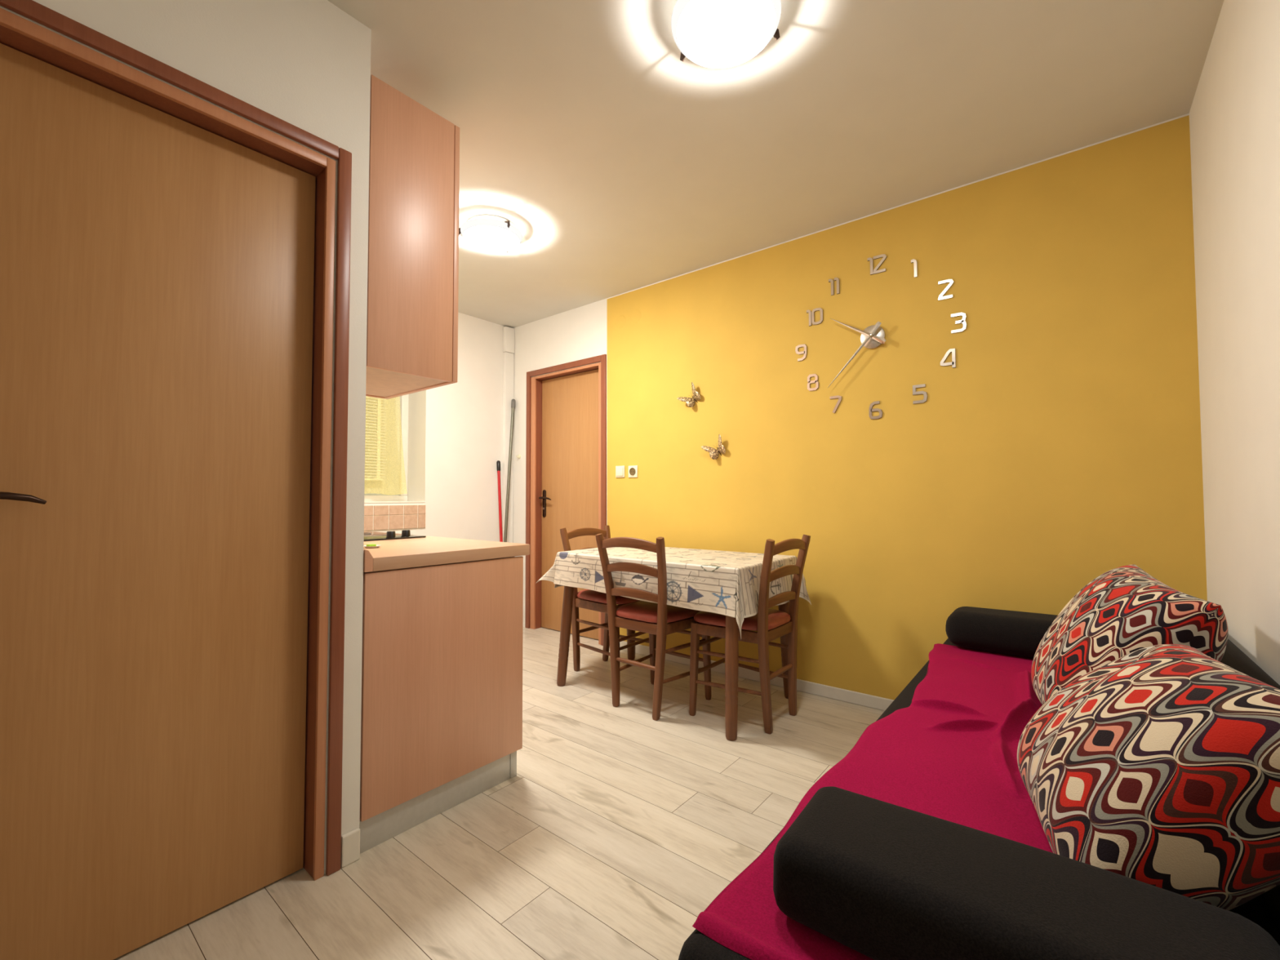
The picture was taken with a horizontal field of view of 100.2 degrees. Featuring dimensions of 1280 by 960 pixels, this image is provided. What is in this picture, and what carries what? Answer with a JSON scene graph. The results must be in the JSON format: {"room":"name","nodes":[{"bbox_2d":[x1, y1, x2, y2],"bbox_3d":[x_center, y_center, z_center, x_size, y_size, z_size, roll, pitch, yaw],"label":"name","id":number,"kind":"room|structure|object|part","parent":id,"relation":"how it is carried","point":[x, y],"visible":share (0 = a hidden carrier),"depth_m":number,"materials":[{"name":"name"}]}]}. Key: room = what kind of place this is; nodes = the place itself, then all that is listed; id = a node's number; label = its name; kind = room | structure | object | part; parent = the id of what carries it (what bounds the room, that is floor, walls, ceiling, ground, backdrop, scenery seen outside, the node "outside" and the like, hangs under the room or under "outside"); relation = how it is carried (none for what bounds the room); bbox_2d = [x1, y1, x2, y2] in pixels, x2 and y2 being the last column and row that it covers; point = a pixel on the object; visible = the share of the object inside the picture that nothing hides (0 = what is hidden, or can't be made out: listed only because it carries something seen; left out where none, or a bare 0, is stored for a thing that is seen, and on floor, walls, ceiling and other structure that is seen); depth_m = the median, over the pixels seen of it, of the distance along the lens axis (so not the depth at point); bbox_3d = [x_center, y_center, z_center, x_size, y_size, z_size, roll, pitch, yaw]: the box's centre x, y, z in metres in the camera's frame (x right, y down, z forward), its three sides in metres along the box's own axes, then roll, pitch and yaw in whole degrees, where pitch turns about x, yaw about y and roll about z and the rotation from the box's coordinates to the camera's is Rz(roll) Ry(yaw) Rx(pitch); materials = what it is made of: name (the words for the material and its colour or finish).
{"room":"studio apartment","nodes":[
{"label":"studio apartment","id":0,"kind":"room"},
{"bbox_2d":[0,0,371,874],"bbox_3d":[-1.530,-0.162,0.842,0.120,2.517,2.086,-2,-2,39],"label":"wall","id":1,"kind":"structure","parent":0,"point":[304,64],"depth_m":1.53,"materials":[{"name":"paint"}]},
{"bbox_2d":[0,0,351,959],"bbox_3d":[-1.188,0.058,1.243,0.132,2.082,0.910,-2,-2,39],"label":"door","id":2,"kind":"structure","parent":1,"relation":"in","point":[166,254],"depth_m":1.29,"materials":[{"name":"brown wood"}]},
{"bbox_3d":[-1.300,0.035,1.083,0.060,0.029,0.133,-2,-2,39],"label":"lever","id":3,"kind":"part","parent":2,"relation":"part of","materials":[{"name":"brown metal"}]},
{"bbox_2d":[340,827,359,867],"bbox_3d":[-0.839,1.065,1.551,0.013,0.088,0.051,-2,-2,39],"label":"baseboard","id":4,"kind":"structure","parent":1,"relation":"attached to","point":[350,841],"depth_m":1.54,"materials":[{"name":"beige wood"}]},
{"bbox_2d":[364,311,504,542],"bbox_3d":[-1.895,-0.062,3.830,0.360,2.517,2.116,-2,-2,39],"label":"wall","id":5,"kind":"structure","parent":0,"point":[455,429],"depth_m":4.19,"materials":[{"name":"paint"}]},
{"bbox_2d":[364,396,407,494],"bbox_3d":[-2.034,-0.447,3.688,0.035,1.100,0.971,-2,-2,39],"label":"window curtain","id":6,"kind":"object","parent":5,"relation":"hanging from","point":[388,442],"visible":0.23,"depth_m":3.90,"materials":[{"name":"yellow fabric"}]},
{"bbox_2d":[364,394,408,501],"bbox_3d":[-2.099,-0.427,3.741,0.050,1.178,0.975,-2,-2,39],"label":"window","id":7,"kind":"structure","parent":5,"relation":"in","point":[404,400],"depth_m":4.04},
{"bbox_2d":[364,395,386,480],"bbox_3d":[-2.082,-0.501,3.677,0.036,0.995,0.675,-2,-2,39],"label":"window blind","id":8,"kind":"object","parent":7,"relation":"attached to","point":[380,399],"visible":0.17,"depth_m":3.88,"materials":[{"name":"yellow fabric"}]},
{"bbox_3d":[-2.081,-0.011,3.661,0.024,0.015,0.675,-2,-2,39],"label":"rail","id":9,"kind":"part","parent":8,"relation":"part of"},
{"bbox_2d":[364,501,425,503],"bbox_3d":[-1.980,0.152,3.626,0.254,0.012,0.975,-2,-2,39],"label":"window sill","id":10,"kind":"structure","parent":5,"relation":"attached to","point":[365,502],"depth_m":3.74,"materials":[{"name":"white stone"}]},
{"bbox_2d":[364,504,426,530],"bbox_3d":[-1.989,0.249,3.406,0.010,0.169,1.332,-2,-2,39],"label":"wall tiles","id":11,"kind":"structure","parent":5,"relation":"attached to","point":[410,516],"depth_m":3.74,"materials":[{"name":"tile"}]},
{"bbox_2d":[502,326,515,542],"bbox_3d":[-1.107,-0.041,4.490,0.041,2.495,0.094,-2,-2,39],"label":"duct","id":12,"kind":"object","parent":5,"relation":"attached to","point":[508,332],"visible":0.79,"depth_m":4.49,"materials":[{"name":"paint"}]},
{"bbox_2d":[113,626,884,959],"bbox_3d":[-0.798,1.112,1.610,4.197,0.002,4.382,-2,-2,39],"label":"floor","id":13,"kind":"structure","parent":0,"point":[615,828],"depth_m":1.63,"materials":[{"name":"laminate"}]},
{"bbox_2d":[359,555,523,853],"bbox_3d":[-1.172,0.719,2.273,1.394,0.829,0.623,-2,-2,39],"label":"base cabinet","id":14,"kind":"object","parent":13,"relation":"on","point":[442,713],"visible":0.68,"depth_m":1.78,"materials":[{"name":"laminate"}]},
{"bbox_2d":[363,530,529,572],"bbox_3d":[-1.172,0.266,2.285,1.400,0.069,0.628,-2,-2,39],"label":"countertop","id":15,"kind":"structure","parent":14,"relation":"on","point":[399,553],"depth_m":1.90,"materials":[{"name":"laminate"}]},
{"bbox_2d":[364,543,380,548],"bbox_3d":[-0.977,0.241,1.953,0.061,0.012,0.061,-2,-2,39],"label":"dish","id":16,"kind":"object","parent":15,"relation":"on","point":[371,545],"visible":0.96,"depth_m":1.94,"materials":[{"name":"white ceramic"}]},
{"bbox_3d":[-0.977,0.243,1.953,0.061,0.007,0.061,-2,-2,39],"label":"dish","id":17,"kind":"part","parent":16,"relation":"part of","materials":[{"name":"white ceramic"}]},
{"bbox_2d":[364,529,426,541],"bbox_3d":[-1.363,0.247,2.447,0.580,0.034,0.495,-2,-2,39],"label":"cooktop","id":18,"kind":"object","parent":15,"relation":"in","point":[406,534],"visible":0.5,"depth_m":2.41,"materials":[{"name":"black glass"}]},
{"bbox_3d":[-1.106,0.243,2.378,0.038,0.030,0.038,-2,-2,39],"label":"knob","id":19,"kind":"part","parent":18,"relation":"part of","materials":[{"name":"black plastic"}]},
{"bbox_3d":[-1.077,0.245,2.464,0.038,0.030,0.038,-2,-2,39],"label":"knob","id":20,"kind":"part","parent":18,"relation":"part of","materials":[{"name":"black plastic"}]},
{"bbox_2d":[496,460,502,542],"bbox_3d":[-1.110,0.513,4.285,0.030,1.354,0.286,1,-2,-27],"label":"stick","id":21,"kind":"object","parent":13,"relation":"on","point":[498,463],"visible":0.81,"depth_m":4.35,"materials":[{"name":"red plastic"}]},
{"bbox_2d":[503,399,515,542],"bbox_3d":[-1.079,0.252,4.345,0.034,1.874,0.289,0,-2,8],"label":"stick","id":22,"kind":"object","parent":13,"relation":"on","point":[513,402],"visible":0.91,"depth_m":4.39,"materials":[{"name":"metal"}]},
{"bbox_2d":[560,524,657,684],"bbox_3d":[-0.180,0.729,3.283,0.465,0.873,0.426,-2,-2,39],"label":"dining chair","id":23,"kind":"object","parent":13,"relation":"on","point":[593,600],"visible":0.34,"depth_m":3.24,"materials":[{"name":"brown wood"}]},
{"bbox_3d":[-0.425,0.729,3.259,0.124,0.873,0.069,0,-2,-14],"label":"leg","id":24,"kind":"part","parent":23,"relation":"part of","materials":[{"name":"brown wood"}]},
{"bbox_3d":[-0.347,0.342,3.429,0.038,0.070,0.396,-2,-2,39],"label":"rail","id":25,"kind":"part","parent":23,"relation":"part of","materials":[{"name":"brown wood"}]},
{"bbox_3d":[-0.209,0.737,3.527,0.069,0.873,0.124,0,-2,2],"label":"leg","id":26,"kind":"part","parent":23,"relation":"part of","materials":[{"name":"brown wood"}]},
{"bbox_3d":[-0.160,0.742,3.266,0.372,0.050,0.388,-2,-2,39],"label":"seat frame","id":27,"kind":"part","parent":23,"relation":"part of","materials":[{"name":"brown wood"}]},
{"bbox_3d":[-0.155,0.690,3.264,0.400,0.052,0.387,-2,-2,39],"label":"seat","id":28,"kind":"part","parent":23,"relation":"part of","materials":[{"name":"fabric"}]},
{"bbox_3d":[-0.134,0.931,3.011,0.050,0.449,0.038,-2,-2,39],"label":"leg","id":29,"kind":"part","parent":23,"relation":"part of","materials":[{"name":"brown wood"}]},
{"bbox_2d":[595,533,711,720],"bbox_3d":[0.080,0.712,2.770,0.426,0.873,0.465,-2,-2,40],"label":"dining chair","id":30,"kind":"object","parent":13,"relation":"on","point":[642,616],"visible":0.81,"depth_m":2.65,"materials":[{"name":"brown wood"}]},
{"bbox_3d":[-0.165,0.711,2.746,0.124,0.873,0.069,0,-2,3],"label":"leg","id":31,"kind":"part","parent":30,"relation":"part of","materials":[{"name":"brown wood"}]},
{"bbox_3d":[-0.057,0.314,2.619,0.396,0.070,0.038,-2,-2,40],"label":"rail","id":32,"kind":"part","parent":30,"relation":"part of","materials":[{"name":"brown wood"}]},
{"bbox_3d":[-0.041,0.438,2.635,0.372,0.065,0.038,-2,-2,40],"label":"rail","id":33,"kind":"part","parent":30,"relation":"part of","materials":[{"name":"brown wood"}]},
{"bbox_3d":[-0.029,0.563,2.644,0.347,0.059,0.038,-2,-2,40],"label":"rail","id":34,"kind":"part","parent":30,"relation":"part of","materials":[{"name":"brown wood"}]},
{"bbox_3d":[0.073,0.932,3.032,0.038,0.449,0.050,-2,-2,40],"label":"leg","id":35,"kind":"part","parent":30,"relation":"part of","materials":[{"name":"brown wood"}]},
{"bbox_3d":[0.097,0.726,2.789,0.388,0.050,0.372,-2,-2,40],"label":"seat frame","id":36,"kind":"part","parent":30,"relation":"part of","materials":[{"name":"brown wood"}]},
{"bbox_3d":[0.101,0.674,2.796,0.387,0.052,0.400,-2,-2,40],"label":"seat","id":37,"kind":"part","parent":30,"relation":"part of","materials":[{"name":"fabric"}]},
{"bbox_3d":[0.100,0.703,2.525,0.069,0.873,0.124,0,-2,-13],"label":"leg","id":38,"kind":"part","parent":30,"relation":"part of","materials":[{"name":"brown wood"}]},
{"bbox_3d":[0.347,0.923,2.804,0.038,0.449,0.050,-2,-2,40],"label":"leg","id":39,"kind":"part","parent":30,"relation":"part of","materials":[{"name":"brown wood"}]},
{"bbox_2d":[556,586,789,741],"bbox_3d":[0.176,0.781,2.928,1.148,0.745,0.668,-2,-2,39],"label":"dining table","id":40,"kind":"object","parent":13,"relation":"on","point":[731,637],"visible":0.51,"depth_m":2.38,"materials":[{"name":"brown wood"}]},
{"bbox_3d":[-0.414,0.798,3.038,0.112,0.721,0.064,1,-2,-23],"label":"leg","id":41,"kind":"part","parent":40,"relation":"part of","materials":[{"name":"brown wood"}]},
{"bbox_3d":[-0.058,0.812,3.480,0.064,0.721,0.112,0,-2,10],"label":"leg","id":42,"kind":"part","parent":40,"relation":"part of","materials":[{"name":"brown wood"}]},
{"bbox_2d":[535,546,811,637],"bbox_3d":[0.157,0.554,2.913,1.311,0.299,0.760,-2,-2,39],"label":"tablecloth","id":43,"kind":"object","parent":40,"relation":"on","point":[726,583],"visible":0.79,"depth_m":2.60,"materials":[{"name":"white fabric"}]},
{"bbox_3d":[0.407,0.774,2.379,0.064,0.721,0.105,-1,-2,28],"label":"leg","id":44,"kind":"part","parent":40,"relation":"part of","materials":[{"name":"brown wood"}]},
{"bbox_3d":[0.762,0.788,2.820,0.105,0.721,0.064,1,-3,-41],"label":"leg","id":45,"kind":"part","parent":40,"relation":"part of","materials":[{"name":"brown wood"}]},
{"bbox_2d":[688,534,810,733],"bbox_3d":[0.534,0.705,2.619,0.465,0.873,0.426,-2,-2,40],"label":"dining chair","id":46,"kind":"object","parent":13,"relation":"on","point":[771,624],"visible":0.83,"depth_m":2.52,"materials":[{"name":"brown wood"}]},
{"bbox_3d":[0.266,0.917,2.603,0.050,0.449,0.038,-2,-2,40],"label":"leg","id":47,"kind":"part","parent":46,"relation":"part of","materials":[{"name":"brown wood"}]},
{"bbox_3d":[0.509,0.667,2.641,0.400,0.052,0.387,-2,-2,40],"label":"seat","id":48,"kind":"part","parent":46,"relation":"part of","materials":[{"name":"fabric"}]},
{"bbox_3d":[0.515,0.720,2.634,0.372,0.050,0.388,-2,-2,40],"label":"seat frame","id":49,"kind":"part","parent":46,"relation":"part of","materials":[{"name":"brown wood"}]},
{"bbox_3d":[0.559,0.697,2.374,0.069,0.873,0.124,0,-2,3],"label":"leg","id":50,"kind":"part","parent":46,"relation":"part of","materials":[{"name":"brown wood"}]},
{"bbox_3d":[0.665,0.557,2.514,0.038,0.059,0.347,-2,-2,40],"label":"rail","id":51,"kind":"part","parent":46,"relation":"part of","materials":[{"name":"brown wood"}]},
{"bbox_3d":[0.678,0.432,2.507,0.038,0.065,0.372,-2,-2,40],"label":"rail","id":52,"kind":"part","parent":46,"relation":"part of","materials":[{"name":"brown wood"}]},
{"bbox_3d":[0.697,0.308,2.495,0.038,0.070,0.396,-2,-2,40],"label":"rail","id":53,"kind":"part","parent":46,"relation":"part of","materials":[{"name":"brown wood"}]},
{"bbox_3d":[0.780,0.706,2.639,0.124,0.873,0.069,0,-2,-13],"label":"leg","id":54,"kind":"part","parent":46,"relation":"part of","materials":[{"name":"brown wood"}]},
{"bbox_2d":[678,638,1279,959],"bbox_3d":[1.054,0.770,1.355,0.834,0.655,2.200,-2,-2,39],"label":"sofa","id":55,"kind":"object","parent":13,"relation":"on","point":[1264,910],"visible":0.09,"depth_m":0.84,"materials":[{"name":"black fabric"}]},
{"bbox_2d":[692,643,1053,959],"bbox_3d":[0.918,0.651,1.360,0.642,0.055,1.940,-2,-2,39],"label":"blanket","id":56,"kind":"object","parent":55,"relation":"on","point":[950,754],"visible":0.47,"depth_m":1.21,"materials":[{"name":"fabric"}]},
{"bbox_2d":[773,786,1279,959],"bbox_3d":[0.485,0.591,0.728,0.562,0.123,0.240,-2,-2,37],"label":"bolster","id":57,"kind":"object","parent":56,"relation":"on","point":[882,880],"visible":1,"depth_m":0.70,"materials":[{"name":"black fabric"}]},
{"bbox_2d":[1031,564,1227,704],"bbox_3d":[1.254,0.471,1.415,0.336,0.453,0.522,-1,-2,28],"label":"patterned cushion","id":58,"kind":"object","parent":56,"relation":"on","point":[1125,610],"visible":0.59,"depth_m":1.30,"materials":[{"name":"multicoloured fabric"}]},
{"bbox_2d":[1017,644,1279,911],"bbox_3d":[0.876,0.485,0.911,0.364,0.374,0.515,-1,-2,26],"label":"patterned cushion","id":59,"kind":"object","parent":56,"relation":"on","point":[1158,766],"visible":0.9,"depth_m":0.76,"materials":[{"name":"multicoloured fabric"}]},
{"bbox_2d":[945,606,1057,657],"bbox_3d":[1.583,0.619,2.138,0.617,0.155,0.255,-2,-2,39],"label":"bolster","id":60,"kind":"object","parent":55,"relation":"on","point":[1012,633],"visible":0.55,"depth_m":2.13,"materials":[{"name":"black fabric"}]},
{"bbox_3d":[1.334,0.645,1.150,0.134,0.419,2.175,-2,-2,39],"label":"backrest","id":61,"kind":"part","parent":55,"relation":"part of","materials":[{"name":"black fabric"}]},
{"bbox_2d":[327,0,1223,328],"bbox_3d":[-0.932,-1.442,1.759,4.597,0.100,4.442,-2,-2,39],"label":"ceiling","id":62,"kind":"structure","parent":0,"point":[620,164],"depth_m":1.99,"materials":[{"name":"paint"}]},
{"bbox_2d":[458,214,522,253],"bbox_3d":[-0.787,-1.307,2.862,0.338,0.098,0.321,-2,-3,45],"label":"ceiling lamp","id":63,"kind":"object","parent":62,"relation":"attached to","point":[489,233],"visible":0.99,"depth_m":2.79,"materials":[{"name":"glass"}]},
{"bbox_3d":[-0.794,-1.339,2.869,0.264,0.032,0.264,-2,-3,45],"label":"dish","id":64,"kind":"part","parent":63,"relation":"part of","materials":[{"name":"white glass"}]},
{"bbox_2d":[671,0,781,68],"bbox_3d":[0.261,-1.351,1.587,0.338,0.098,0.321,0,-2,-14],"label":"ceiling lamp","id":65,"kind":"object","parent":62,"relation":"attached to","point":[710,33],"visible":1,"depth_m":1.56,"materials":[{"name":"glass"}]},
{"bbox_2d":[512,113,1207,699],"bbox_3d":[0.425,-0.082,3.399,4.597,2.517,0.120,-2,-2,39],"label":"wall","id":66,"kind":"structure","parent":0,"point":[1060,450],"depth_m":2.56,"materials":[{"name":"paint"}]},
{"bbox_2d":[524,354,606,645],"bbox_3d":[-0.552,0.146,4.166,0.885,2.096,0.132,-2,-2,39],"label":"door","id":67,"kind":"structure","parent":66,"relation":"in","point":[566,431],"depth_m":4.24,"materials":[{"name":"brown wood"}]},
{"bbox_3d":[-0.781,0.192,4.363,0.038,0.224,0.009,-2,-2,39],"label":"handle","id":68,"kind":"part","parent":67,"relation":"part of","materials":[{"name":"brown metal"}]},
{"bbox_3d":[-0.752,0.148,4.308,0.133,0.029,0.060,-2,-2,39],"label":"lever","id":69,"kind":"part","parent":67,"relation":"part of","materials":[{"name":"brown metal"}]},
{"bbox_2d":[615,465,624,477],"bbox_3d":[-0.141,-0.059,3.768,0.082,0.082,0.014,-2,-2,39],"label":"light switch","id":70,"kind":"object","parent":66,"relation":"attached to","point":[620,470],"visible":1,"depth_m":3.76,"materials":[{"name":"white plastic"}]},
{"bbox_2d":[628,465,637,477],"bbox_3d":[-0.050,-0.058,3.696,0.082,0.082,0.012,-2,-2,39],"label":"wall socket","id":71,"kind":"object","parent":66,"relation":"attached to","point":[633,469],"visible":1,"depth_m":3.69,"materials":[{"name":"white plastic"}]},
{"bbox_2d":[676,382,700,407],"bbox_3d":[0.315,-0.537,3.391,0.161,0.159,0.046,-1,-2,29],"label":"ornament","id":72,"kind":"object","parent":66,"relation":"attached to","point":[690,402],"visible":1,"depth_m":3.38,"materials":[{"name":"brown metal"}]},
{"bbox_2d":[701,434,725,459],"bbox_3d":[0.453,-0.200,3.268,0.157,0.153,0.048,-1,-2,31],"label":"ornament","id":73,"kind":"object","parent":66,"relation":"attached to","point":[713,453],"visible":1,"depth_m":3.27,"materials":[{"name":"brown metal"}]},
{"bbox_2d":[619,640,893,711],"bbox_3d":[0.926,1.118,2.874,2.972,0.062,0.012,-2,-2,39],"label":"baseboard","id":74,"kind":"structure","parent":66,"relation":"attached to","point":[839,694],"depth_m":2.87,"materials":[{"name":"grey wood"}]},
{"bbox_2d":[795,253,966,418],"bbox_3d":[1.172,-0.725,2.708,0.821,0.833,0.052,-2,-2,39],"label":"wall clock","id":75,"kind":"object","parent":66,"relation":"attached to","point":[873,336],"visible":1,"depth_m":2.71,"materials":[{"name":"metal"}]},
{"bbox_2d":[1189,0,1279,684],"bbox_3d":[0.778,-0.187,0.267,0.120,2.517,4.322,-2,-2,39],"label":"wall","id":76,"kind":"structure","parent":0,"point":[1234,113],"depth_m":1.49,"materials":[{"name":"paint"}]},
{"bbox_3d":[-1.864,-0.110,2.371,2.318,2.517,0.120,-2,-2,39],"label":"wall","id":77,"kind":"structure","parent":0,"visible":0},
{"bbox_2d":[365,74,459,399],"bbox_3d":[-0.921,-0.792,1.929,0.504,0.909,0.335,-2,-2,39],"label":"upper cabinet","id":78,"kind":"object","parent":77,"relation":"attached to","point":[413,266],"visible":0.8,"depth_m":1.75,"materials":[{"name":"laminate"}]},
{"bbox_3d":[-1.125,-0.787,2.063,0.018,0.909,0.287,-2,-2,39],"label":"panel","id":79,"kind":"part","parent":78,"relation":"part of","materials":[{"name":"laminate"}]},
{"bbox_3d":[-0.839,-0.788,2.031,0.504,0.909,0.019,-2,-2,39],"label":"cabinet door","id":80,"kind":"part","parent":78,"relation":"part of","materials":[{"name":"laminate"}]}
]}

